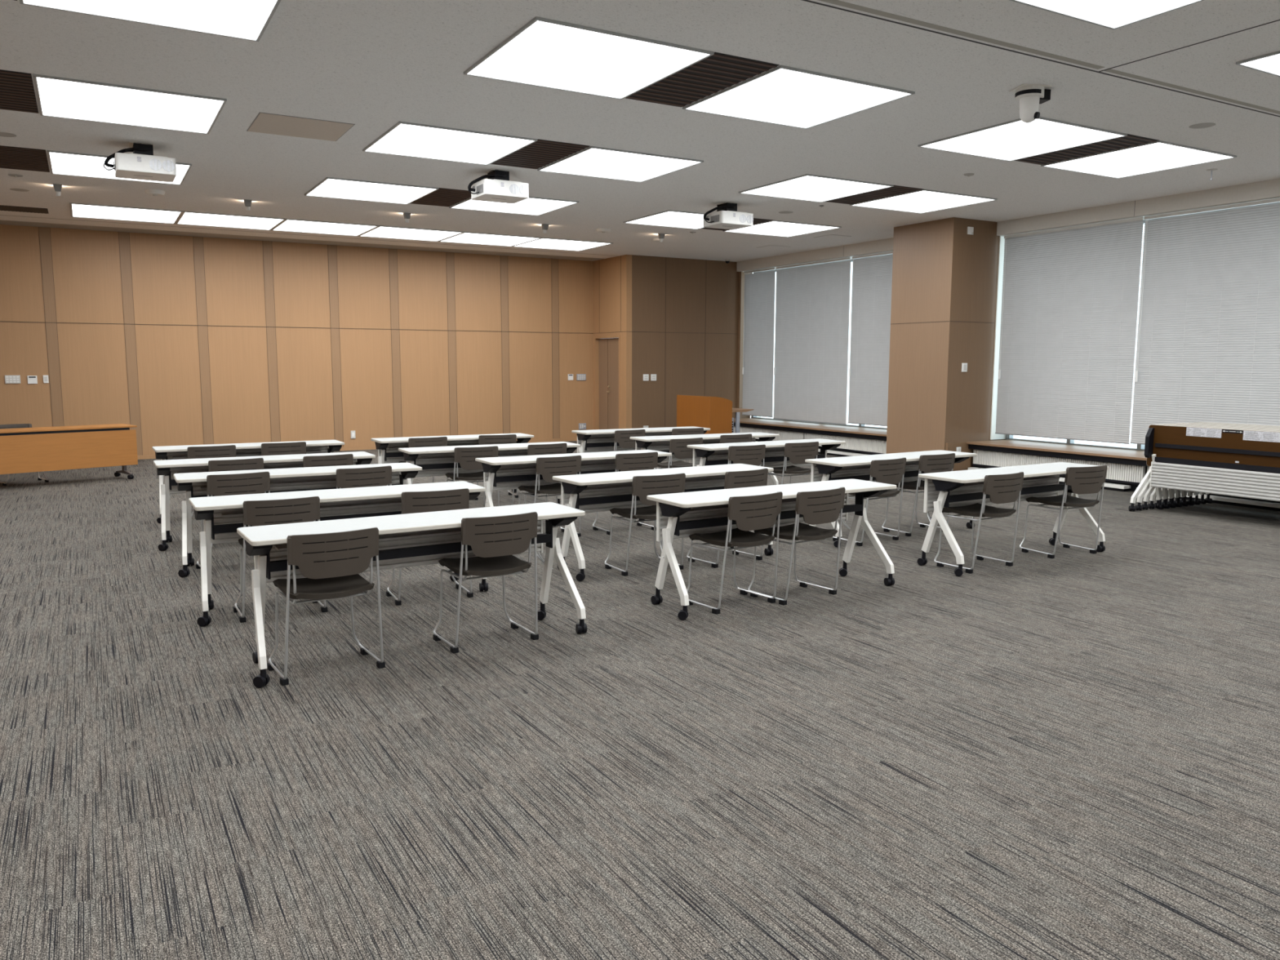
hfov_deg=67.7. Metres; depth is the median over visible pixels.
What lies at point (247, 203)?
spotlight
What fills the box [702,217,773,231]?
ceiling vent
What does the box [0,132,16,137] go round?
ceiling speaker
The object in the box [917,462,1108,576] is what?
folding table
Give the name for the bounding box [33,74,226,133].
recessed light
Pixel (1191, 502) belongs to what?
folding table
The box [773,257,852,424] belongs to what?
blind
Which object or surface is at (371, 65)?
ceiling
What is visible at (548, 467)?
chair
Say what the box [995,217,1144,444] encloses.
blind
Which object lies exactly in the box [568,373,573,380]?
thermostat
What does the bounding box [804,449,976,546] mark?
folding table
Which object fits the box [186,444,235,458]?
chair
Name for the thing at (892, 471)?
chair
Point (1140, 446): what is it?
window
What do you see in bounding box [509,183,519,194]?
fan grille
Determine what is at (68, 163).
recessed light
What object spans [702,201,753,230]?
projector
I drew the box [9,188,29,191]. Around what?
ceiling speaker
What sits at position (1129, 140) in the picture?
ceiling vent
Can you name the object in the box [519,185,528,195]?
fan grille
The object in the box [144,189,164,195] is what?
smoke detector
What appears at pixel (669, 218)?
recessed light
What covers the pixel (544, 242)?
recessed light
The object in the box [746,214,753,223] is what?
fan grille
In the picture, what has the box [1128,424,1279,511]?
folding table
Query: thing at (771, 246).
ceiling hatch
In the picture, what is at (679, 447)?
chair
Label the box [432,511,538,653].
chair
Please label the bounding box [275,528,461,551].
shelf
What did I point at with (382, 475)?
chair
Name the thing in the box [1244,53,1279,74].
diffuser
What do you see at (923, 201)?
recessed light
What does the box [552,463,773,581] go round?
folding table
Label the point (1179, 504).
folding table
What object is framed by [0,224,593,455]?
wall
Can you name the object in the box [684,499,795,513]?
shelf
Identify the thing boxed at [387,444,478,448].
shelf
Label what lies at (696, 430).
chair
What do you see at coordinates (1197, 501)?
folding table
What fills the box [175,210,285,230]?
recessed light
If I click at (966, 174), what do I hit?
sprinkler
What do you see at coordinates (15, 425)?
chair
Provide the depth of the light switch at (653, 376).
18.48 m
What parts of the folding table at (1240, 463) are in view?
branch leg, leg, modesty panel, support rail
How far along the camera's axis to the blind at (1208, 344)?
11.29 m
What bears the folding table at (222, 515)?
on the floor
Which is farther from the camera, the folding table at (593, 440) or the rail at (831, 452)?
the rail at (831, 452)
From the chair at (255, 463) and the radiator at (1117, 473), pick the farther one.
the radiator at (1117, 473)
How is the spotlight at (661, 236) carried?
attached to the ceiling
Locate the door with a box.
[594,334,620,429]
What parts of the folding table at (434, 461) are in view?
branch leg, leg, modesty panel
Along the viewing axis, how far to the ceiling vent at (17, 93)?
7.22 m
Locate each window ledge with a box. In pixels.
[733,417,887,454]
[945,440,1279,502]
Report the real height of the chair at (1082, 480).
0.750 m
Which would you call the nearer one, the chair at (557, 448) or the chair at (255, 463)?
the chair at (255, 463)
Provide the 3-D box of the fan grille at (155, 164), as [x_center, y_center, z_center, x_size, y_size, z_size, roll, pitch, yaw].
[-4.504,-2.931,8.865,0.104,0.104,0.013,-4,8,-30]
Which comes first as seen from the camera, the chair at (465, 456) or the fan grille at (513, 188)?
the chair at (465, 456)
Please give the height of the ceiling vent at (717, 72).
0.006 m
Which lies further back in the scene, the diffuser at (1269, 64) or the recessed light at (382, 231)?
the recessed light at (382, 231)
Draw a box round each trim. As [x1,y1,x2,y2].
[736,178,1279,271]
[737,271,742,417]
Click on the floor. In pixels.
(1074, 754)
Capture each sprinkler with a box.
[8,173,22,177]
[964,173,973,176]
[1205,168,1217,180]
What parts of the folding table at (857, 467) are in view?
leg, branch leg, modesty panel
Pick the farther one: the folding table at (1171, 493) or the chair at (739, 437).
the chair at (739, 437)
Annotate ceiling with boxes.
[0,0,1279,262]
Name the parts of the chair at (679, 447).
frame, seat, backrest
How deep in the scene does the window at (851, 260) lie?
17.67 m
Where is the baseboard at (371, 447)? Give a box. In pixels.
[137,437,577,459]
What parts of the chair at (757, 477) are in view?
frame, frame, backrest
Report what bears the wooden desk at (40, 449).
on the floor
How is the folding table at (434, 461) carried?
on the floor
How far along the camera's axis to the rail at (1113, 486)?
11.91 m
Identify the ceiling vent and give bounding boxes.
[0,69,38,113]
[0,145,49,172]
[0,204,48,213]
[410,187,471,206]
[490,138,589,168]
[626,52,779,106]
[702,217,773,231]
[826,184,924,204]
[1013,133,1158,164]
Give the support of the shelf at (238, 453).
attached to the folding table at (252, 449)
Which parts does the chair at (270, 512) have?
seat, frame, backrest, frame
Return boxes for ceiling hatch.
[246,111,355,141]
[756,244,790,248]
[815,234,851,239]
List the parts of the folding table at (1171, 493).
branch leg, leg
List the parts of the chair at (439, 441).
backrest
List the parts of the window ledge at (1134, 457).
panel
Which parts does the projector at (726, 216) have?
connector panel, ceiling plate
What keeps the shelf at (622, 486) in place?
attached to the folding table at (600, 491)
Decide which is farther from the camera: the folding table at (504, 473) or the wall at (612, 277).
the wall at (612, 277)
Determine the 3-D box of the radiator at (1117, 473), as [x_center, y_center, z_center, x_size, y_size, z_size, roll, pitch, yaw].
[5.497,-0.191,12.740,0.050,0.234,2.590,-4,8,-30]
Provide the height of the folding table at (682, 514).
0.720 m
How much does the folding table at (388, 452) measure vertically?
0.720 m
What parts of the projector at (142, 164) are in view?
connector panel, ceiling plate, mount plate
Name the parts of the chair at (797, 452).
frame, seat, backrest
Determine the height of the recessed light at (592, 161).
0.016 m
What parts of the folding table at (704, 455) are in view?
leg, modesty panel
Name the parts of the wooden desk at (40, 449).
leg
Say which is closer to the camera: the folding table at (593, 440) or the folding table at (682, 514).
the folding table at (682, 514)
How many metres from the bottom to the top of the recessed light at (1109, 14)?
0.016 m
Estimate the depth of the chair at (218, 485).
7.00 m
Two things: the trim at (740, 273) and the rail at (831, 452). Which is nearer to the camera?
the rail at (831, 452)
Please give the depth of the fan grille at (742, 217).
12.07 m
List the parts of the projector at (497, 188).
connector panel, ceiling plate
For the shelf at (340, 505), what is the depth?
6.39 m
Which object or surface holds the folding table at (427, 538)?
on the floor
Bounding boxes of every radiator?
[733,425,804,440]
[804,432,886,454]
[972,448,1146,484]
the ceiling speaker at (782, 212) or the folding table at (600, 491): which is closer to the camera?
the folding table at (600, 491)
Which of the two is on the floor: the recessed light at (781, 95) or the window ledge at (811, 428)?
the window ledge at (811, 428)
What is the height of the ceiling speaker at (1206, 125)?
0.004 m
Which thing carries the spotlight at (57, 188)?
attached to the ceiling
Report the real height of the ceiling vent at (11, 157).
0.006 m
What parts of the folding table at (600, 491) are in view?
leg, branch leg, modesty panel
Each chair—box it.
[0,423,48,485]
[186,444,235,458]
[195,471,270,568]
[208,457,263,471]
[232,496,327,622]
[261,441,306,455]
[266,527,385,685]
[302,453,353,467]
[336,466,391,488]
[386,488,473,605]
[398,436,448,482]
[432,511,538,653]
[445,445,499,506]
[472,434,518,500]
[511,443,567,505]
[517,455,581,537]
[592,452,657,534]
[600,429,645,452]
[604,473,685,576]
[653,437,702,469]
[659,427,703,467]
[686,468,768,568]
[686,491,782,614]
[720,433,751,443]
[727,444,765,466]
[747,487,845,605]
[768,441,818,484]
[832,457,906,546]
[881,453,955,536]
[933,471,1023,573]
[1019,465,1107,558]
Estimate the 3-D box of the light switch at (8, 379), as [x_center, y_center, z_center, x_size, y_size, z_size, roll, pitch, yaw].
[-9.508,-1.526,14.456,0.195,0.125,0.020,-4,8,-30]
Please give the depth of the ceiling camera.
7.02 m
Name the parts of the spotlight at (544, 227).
lamp shade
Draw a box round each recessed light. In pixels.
[19,0,280,41]
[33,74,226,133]
[47,150,191,185]
[69,202,182,223]
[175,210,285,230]
[271,218,378,235]
[304,177,438,204]
[359,225,463,241]
[362,120,537,164]
[439,231,542,246]
[448,196,578,215]
[463,16,714,99]
[512,237,613,251]
[537,146,703,182]
[622,209,705,229]
[682,65,915,128]
[722,220,841,236]
[738,173,893,202]
[849,189,997,213]
[917,116,1127,161]
[1009,0,1204,29]
[1040,140,1236,178]
[1235,50,1279,76]
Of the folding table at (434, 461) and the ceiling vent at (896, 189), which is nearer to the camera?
the folding table at (434, 461)
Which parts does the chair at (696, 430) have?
backrest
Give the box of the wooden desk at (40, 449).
[0,423,137,479]
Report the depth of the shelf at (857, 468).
8.76 m
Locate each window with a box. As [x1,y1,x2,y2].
[751,253,893,429]
[1005,201,1279,450]
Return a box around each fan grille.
[149,158,161,170]
[162,160,174,171]
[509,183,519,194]
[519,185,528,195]
[739,214,746,222]
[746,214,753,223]
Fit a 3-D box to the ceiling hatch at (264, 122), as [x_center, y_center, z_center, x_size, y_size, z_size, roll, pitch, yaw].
[-2.958,-3.064,8.296,0.770,0.005,0.730,-4,8,-30]
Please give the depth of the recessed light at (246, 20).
5.54 m
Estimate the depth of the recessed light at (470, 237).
15.72 m
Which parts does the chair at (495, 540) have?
frame, seat, backrest, frame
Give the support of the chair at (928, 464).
on the floor
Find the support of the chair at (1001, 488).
on the floor
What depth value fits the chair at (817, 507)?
6.23 m
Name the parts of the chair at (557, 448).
frame, backrest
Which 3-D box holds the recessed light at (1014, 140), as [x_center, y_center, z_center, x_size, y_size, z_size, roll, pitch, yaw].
[3.458,-3.090,8.678,1.270,0.016,1.255,-4,8,-30]
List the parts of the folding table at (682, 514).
leg, branch leg, modesty panel, leg, branch leg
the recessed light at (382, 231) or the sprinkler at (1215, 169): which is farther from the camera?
the recessed light at (382, 231)
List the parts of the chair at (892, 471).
frame, seat, frame, backrest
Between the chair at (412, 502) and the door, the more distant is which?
the door
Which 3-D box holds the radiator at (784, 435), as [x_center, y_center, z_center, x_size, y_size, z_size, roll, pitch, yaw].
[2.358,-0.859,18.138,0.050,0.234,2.350,-4,8,-30]
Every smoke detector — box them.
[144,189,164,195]
[596,227,610,232]
[653,238,663,241]
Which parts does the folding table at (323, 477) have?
branch leg, leg, modesty panel, leg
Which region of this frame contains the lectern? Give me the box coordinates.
[676,395,753,434]
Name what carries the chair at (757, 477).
on the floor
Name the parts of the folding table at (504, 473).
branch leg, leg, modesty panel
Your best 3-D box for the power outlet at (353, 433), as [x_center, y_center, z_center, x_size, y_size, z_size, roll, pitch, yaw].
[-5.139,-0.814,17.084,0.080,0.140,0.020,-4,8,-30]
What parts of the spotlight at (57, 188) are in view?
lamp shade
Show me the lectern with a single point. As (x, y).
(713, 413)
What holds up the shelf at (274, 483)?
attached to the folding table at (323, 477)
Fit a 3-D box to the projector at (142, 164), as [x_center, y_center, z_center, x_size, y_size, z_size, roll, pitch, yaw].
[-4.718,-3.010,8.980,0.597,0.286,0.445,-4,8,-30]
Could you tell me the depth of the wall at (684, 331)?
18.72 m
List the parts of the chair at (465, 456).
frame, seat, backrest, frame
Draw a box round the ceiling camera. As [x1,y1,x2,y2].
[1008,83,1052,123]
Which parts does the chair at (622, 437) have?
frame, backrest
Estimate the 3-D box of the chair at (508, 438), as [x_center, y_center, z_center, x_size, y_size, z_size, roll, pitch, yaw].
[-1.699,-0.165,11.083,0.514,0.750,0.491,-3,8,-24]
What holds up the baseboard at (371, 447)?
attached to the wall at (184, 340)
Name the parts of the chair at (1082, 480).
frame, seat, frame, backrest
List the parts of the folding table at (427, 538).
branch leg, leg, modesty panel, leg, branch leg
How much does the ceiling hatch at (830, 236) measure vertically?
0.005 m
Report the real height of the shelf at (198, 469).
0.012 m
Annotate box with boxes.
[967,226,973,235]
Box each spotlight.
[53,183,62,195]
[243,199,252,210]
[403,212,410,222]
[541,223,548,233]
[657,233,665,242]
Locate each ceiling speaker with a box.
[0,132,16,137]
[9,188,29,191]
[778,211,792,213]
[1188,122,1215,128]
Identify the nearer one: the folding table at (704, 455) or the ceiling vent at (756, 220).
the folding table at (704, 455)
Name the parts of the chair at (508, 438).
backrest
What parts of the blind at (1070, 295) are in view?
pull cord, ladder cord, ladder cord, rail, ladder cord, ladder cord, ladder cord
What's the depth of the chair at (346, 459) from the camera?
8.40 m
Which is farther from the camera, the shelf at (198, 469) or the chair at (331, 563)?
the shelf at (198, 469)
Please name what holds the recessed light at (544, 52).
in the ceiling
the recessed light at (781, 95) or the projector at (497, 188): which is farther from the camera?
the projector at (497, 188)
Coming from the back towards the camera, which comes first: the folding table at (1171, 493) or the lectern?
the lectern
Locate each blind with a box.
[742,267,775,417]
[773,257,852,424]
[848,251,893,426]
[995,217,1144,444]
[1130,197,1279,444]
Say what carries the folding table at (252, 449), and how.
on the floor
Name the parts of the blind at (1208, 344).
pull cord, ladder cord, ladder cord, ladder cord, ladder cord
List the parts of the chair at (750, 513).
frame, seat, frame, backrest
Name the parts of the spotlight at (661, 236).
lamp shade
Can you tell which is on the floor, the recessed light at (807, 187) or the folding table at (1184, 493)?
the folding table at (1184, 493)
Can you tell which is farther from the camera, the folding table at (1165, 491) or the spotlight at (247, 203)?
the spotlight at (247, 203)
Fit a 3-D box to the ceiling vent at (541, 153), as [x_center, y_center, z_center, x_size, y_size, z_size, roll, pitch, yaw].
[-1.011,-3.191,9.377,0.535,0.006,1.255,-4,8,-30]
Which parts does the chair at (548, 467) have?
frame, seat, backrest, frame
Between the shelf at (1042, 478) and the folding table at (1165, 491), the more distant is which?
the folding table at (1165, 491)
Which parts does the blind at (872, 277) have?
pull cord, rail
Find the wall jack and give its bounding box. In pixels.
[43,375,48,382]
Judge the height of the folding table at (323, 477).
0.720 m
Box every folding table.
[151,440,344,523]
[153,451,375,551]
[173,462,422,577]
[188,480,488,626]
[236,502,586,688]
[370,432,534,495]
[398,441,580,504]
[475,449,671,523]
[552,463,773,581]
[571,426,710,463]
[630,431,779,484]
[646,479,896,620]
[687,438,845,467]
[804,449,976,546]
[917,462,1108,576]
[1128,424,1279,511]
[1135,424,1279,510]
[1142,423,1279,509]
[1148,423,1279,508]
[1154,422,1279,507]
[1161,422,1279,505]
[1167,422,1277,504]
[1173,422,1279,504]
[1180,422,1279,503]
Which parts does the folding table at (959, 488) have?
leg, branch leg, modesty panel, leg, branch leg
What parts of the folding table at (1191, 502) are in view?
leg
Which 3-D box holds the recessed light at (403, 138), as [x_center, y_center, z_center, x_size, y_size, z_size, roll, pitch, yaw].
[-1.799,-3.133,8.926,1.270,0.016,1.255,-4,8,-30]
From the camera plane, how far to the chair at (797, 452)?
9.91 m
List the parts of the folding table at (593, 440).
branch leg, leg, modesty panel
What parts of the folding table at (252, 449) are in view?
branch leg, modesty panel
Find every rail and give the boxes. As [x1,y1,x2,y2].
[755,440,866,457]
[968,466,1130,491]
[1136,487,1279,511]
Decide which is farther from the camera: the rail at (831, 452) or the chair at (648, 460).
the rail at (831, 452)
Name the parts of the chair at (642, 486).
frame, seat, backrest, frame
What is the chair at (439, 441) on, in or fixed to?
on the floor
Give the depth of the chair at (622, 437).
11.66 m
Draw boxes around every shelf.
[173,450,320,458]
[177,466,302,473]
[200,479,336,489]
[221,501,401,516]
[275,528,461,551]
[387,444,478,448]
[417,453,527,460]
[497,462,615,471]
[581,477,724,492]
[587,437,614,439]
[647,442,719,447]
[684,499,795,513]
[709,450,784,456]
[834,462,919,472]
[957,475,1059,488]
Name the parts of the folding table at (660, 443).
modesty panel, branch leg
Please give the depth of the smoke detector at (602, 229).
14.47 m
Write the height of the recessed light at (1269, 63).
0.016 m
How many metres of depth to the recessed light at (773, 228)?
14.41 m
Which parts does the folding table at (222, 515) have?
branch leg, leg, modesty panel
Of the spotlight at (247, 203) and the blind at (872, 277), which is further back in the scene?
the blind at (872, 277)
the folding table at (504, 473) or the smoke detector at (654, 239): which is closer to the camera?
the folding table at (504, 473)
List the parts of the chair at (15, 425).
backrest, frame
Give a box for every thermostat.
[26,375,37,383]
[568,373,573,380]
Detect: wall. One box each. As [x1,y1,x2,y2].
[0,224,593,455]
[593,254,631,429]
[631,254,752,428]
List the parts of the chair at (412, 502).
frame, backrest, frame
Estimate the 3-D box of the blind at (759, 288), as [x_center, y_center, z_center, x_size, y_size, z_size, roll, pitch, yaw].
[2.336,-2.702,18.878,0.059,2.873,0.995,-4,8,-30]
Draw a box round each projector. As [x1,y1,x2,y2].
[102,142,176,182]
[467,168,528,204]
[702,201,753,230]
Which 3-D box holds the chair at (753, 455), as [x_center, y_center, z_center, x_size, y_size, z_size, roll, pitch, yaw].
[0.982,0.003,9.760,0.514,0.750,0.491,-4,8,-29]
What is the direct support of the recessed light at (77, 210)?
in the ceiling
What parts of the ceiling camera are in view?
ceiling plate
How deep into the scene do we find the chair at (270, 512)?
5.71 m
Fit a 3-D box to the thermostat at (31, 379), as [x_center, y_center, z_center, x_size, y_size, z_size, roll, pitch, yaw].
[-9.290,-1.533,14.582,0.125,0.125,0.020,-4,8,-30]
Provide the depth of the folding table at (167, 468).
8.29 m
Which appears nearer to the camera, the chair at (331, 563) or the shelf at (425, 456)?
the chair at (331, 563)
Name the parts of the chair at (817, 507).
frame, seat, frame, backrest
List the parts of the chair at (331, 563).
frame, seat, backrest, frame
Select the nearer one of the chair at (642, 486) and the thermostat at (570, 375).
the chair at (642, 486)
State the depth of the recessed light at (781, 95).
7.32 m
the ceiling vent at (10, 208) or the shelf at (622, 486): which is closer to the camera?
the shelf at (622, 486)
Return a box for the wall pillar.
[886,217,1006,466]
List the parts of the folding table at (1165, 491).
branch leg, leg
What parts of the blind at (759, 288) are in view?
pull cord, rail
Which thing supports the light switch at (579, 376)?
attached to the wall at (184, 340)
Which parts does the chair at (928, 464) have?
frame, seat, frame, backrest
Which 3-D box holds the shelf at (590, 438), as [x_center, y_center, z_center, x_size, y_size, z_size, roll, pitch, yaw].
[-0.040,-0.551,12.369,1.440,0.012,0.075,-4,8,-28]
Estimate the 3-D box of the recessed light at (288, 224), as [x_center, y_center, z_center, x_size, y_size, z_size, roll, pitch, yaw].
[-4.775,-3.811,14.412,1.318,0.016,1.290,-4,8,-30]
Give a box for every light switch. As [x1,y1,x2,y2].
[4,375,20,383]
[576,373,586,380]
[643,373,648,380]
[650,373,656,380]
[961,363,967,371]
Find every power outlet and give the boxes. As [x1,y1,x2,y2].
[351,430,355,438]
[578,422,586,429]
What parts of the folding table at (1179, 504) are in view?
branch leg, leg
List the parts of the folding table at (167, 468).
branch leg, leg, modesty panel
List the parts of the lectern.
panel, panel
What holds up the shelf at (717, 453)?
attached to the folding table at (704, 455)
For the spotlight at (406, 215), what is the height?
0.128 m
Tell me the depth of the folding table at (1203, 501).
10.59 m
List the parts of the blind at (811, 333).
pull cord, rail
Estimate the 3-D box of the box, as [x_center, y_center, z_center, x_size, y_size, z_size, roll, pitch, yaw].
[4.659,-3.513,13.442,0.110,0.108,0.020,-4,8,-30]
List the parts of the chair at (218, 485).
frame, backrest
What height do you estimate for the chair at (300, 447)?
0.750 m
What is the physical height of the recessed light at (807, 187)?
0.016 m
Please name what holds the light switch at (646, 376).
attached to the wall at (684, 331)
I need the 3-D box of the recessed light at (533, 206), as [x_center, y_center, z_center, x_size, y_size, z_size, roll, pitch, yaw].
[-1.635,-3.540,12.263,1.270,0.016,1.255,-4,8,-30]
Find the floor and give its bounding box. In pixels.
[0,440,1279,959]
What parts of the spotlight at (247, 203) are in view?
lamp shade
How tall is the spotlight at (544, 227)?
0.128 m
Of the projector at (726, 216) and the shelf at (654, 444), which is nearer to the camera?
the shelf at (654, 444)
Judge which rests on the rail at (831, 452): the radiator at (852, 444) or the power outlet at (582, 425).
the radiator at (852, 444)
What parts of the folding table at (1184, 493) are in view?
leg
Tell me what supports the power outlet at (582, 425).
attached to the wall at (184, 340)
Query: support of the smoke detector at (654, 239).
attached to the ceiling
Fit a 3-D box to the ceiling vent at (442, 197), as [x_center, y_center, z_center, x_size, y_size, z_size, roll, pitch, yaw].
[-2.425,-3.492,11.810,0.535,0.006,1.255,-4,8,-30]
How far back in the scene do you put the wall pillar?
13.81 m
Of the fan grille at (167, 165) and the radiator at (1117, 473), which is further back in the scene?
the radiator at (1117, 473)
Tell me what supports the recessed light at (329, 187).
in the ceiling
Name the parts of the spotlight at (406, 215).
lamp shade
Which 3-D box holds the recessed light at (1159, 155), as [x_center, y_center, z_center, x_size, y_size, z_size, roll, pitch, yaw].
[4.971,-3.192,9.545,1.270,0.016,1.255,-4,8,-30]
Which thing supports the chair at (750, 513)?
on the floor
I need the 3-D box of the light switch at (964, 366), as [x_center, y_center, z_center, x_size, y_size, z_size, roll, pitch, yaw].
[4.654,-1.614,13.674,0.100,0.125,0.020,-4,8,-30]
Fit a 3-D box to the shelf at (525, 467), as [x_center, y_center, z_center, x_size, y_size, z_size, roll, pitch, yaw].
[-0.655,-0.126,8.879,1.440,0.012,0.075,-4,8,-30]
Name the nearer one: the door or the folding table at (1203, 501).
the folding table at (1203, 501)
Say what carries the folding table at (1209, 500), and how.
on the floor
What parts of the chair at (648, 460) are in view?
frame, backrest, frame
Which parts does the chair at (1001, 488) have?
frame, seat, frame, backrest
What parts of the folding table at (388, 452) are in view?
branch leg, leg, modesty panel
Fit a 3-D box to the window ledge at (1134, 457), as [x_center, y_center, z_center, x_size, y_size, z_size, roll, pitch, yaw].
[6.564,-0.006,11.202,1.310,0.445,6.500,-4,8,-30]
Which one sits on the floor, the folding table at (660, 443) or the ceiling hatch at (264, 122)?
the folding table at (660, 443)

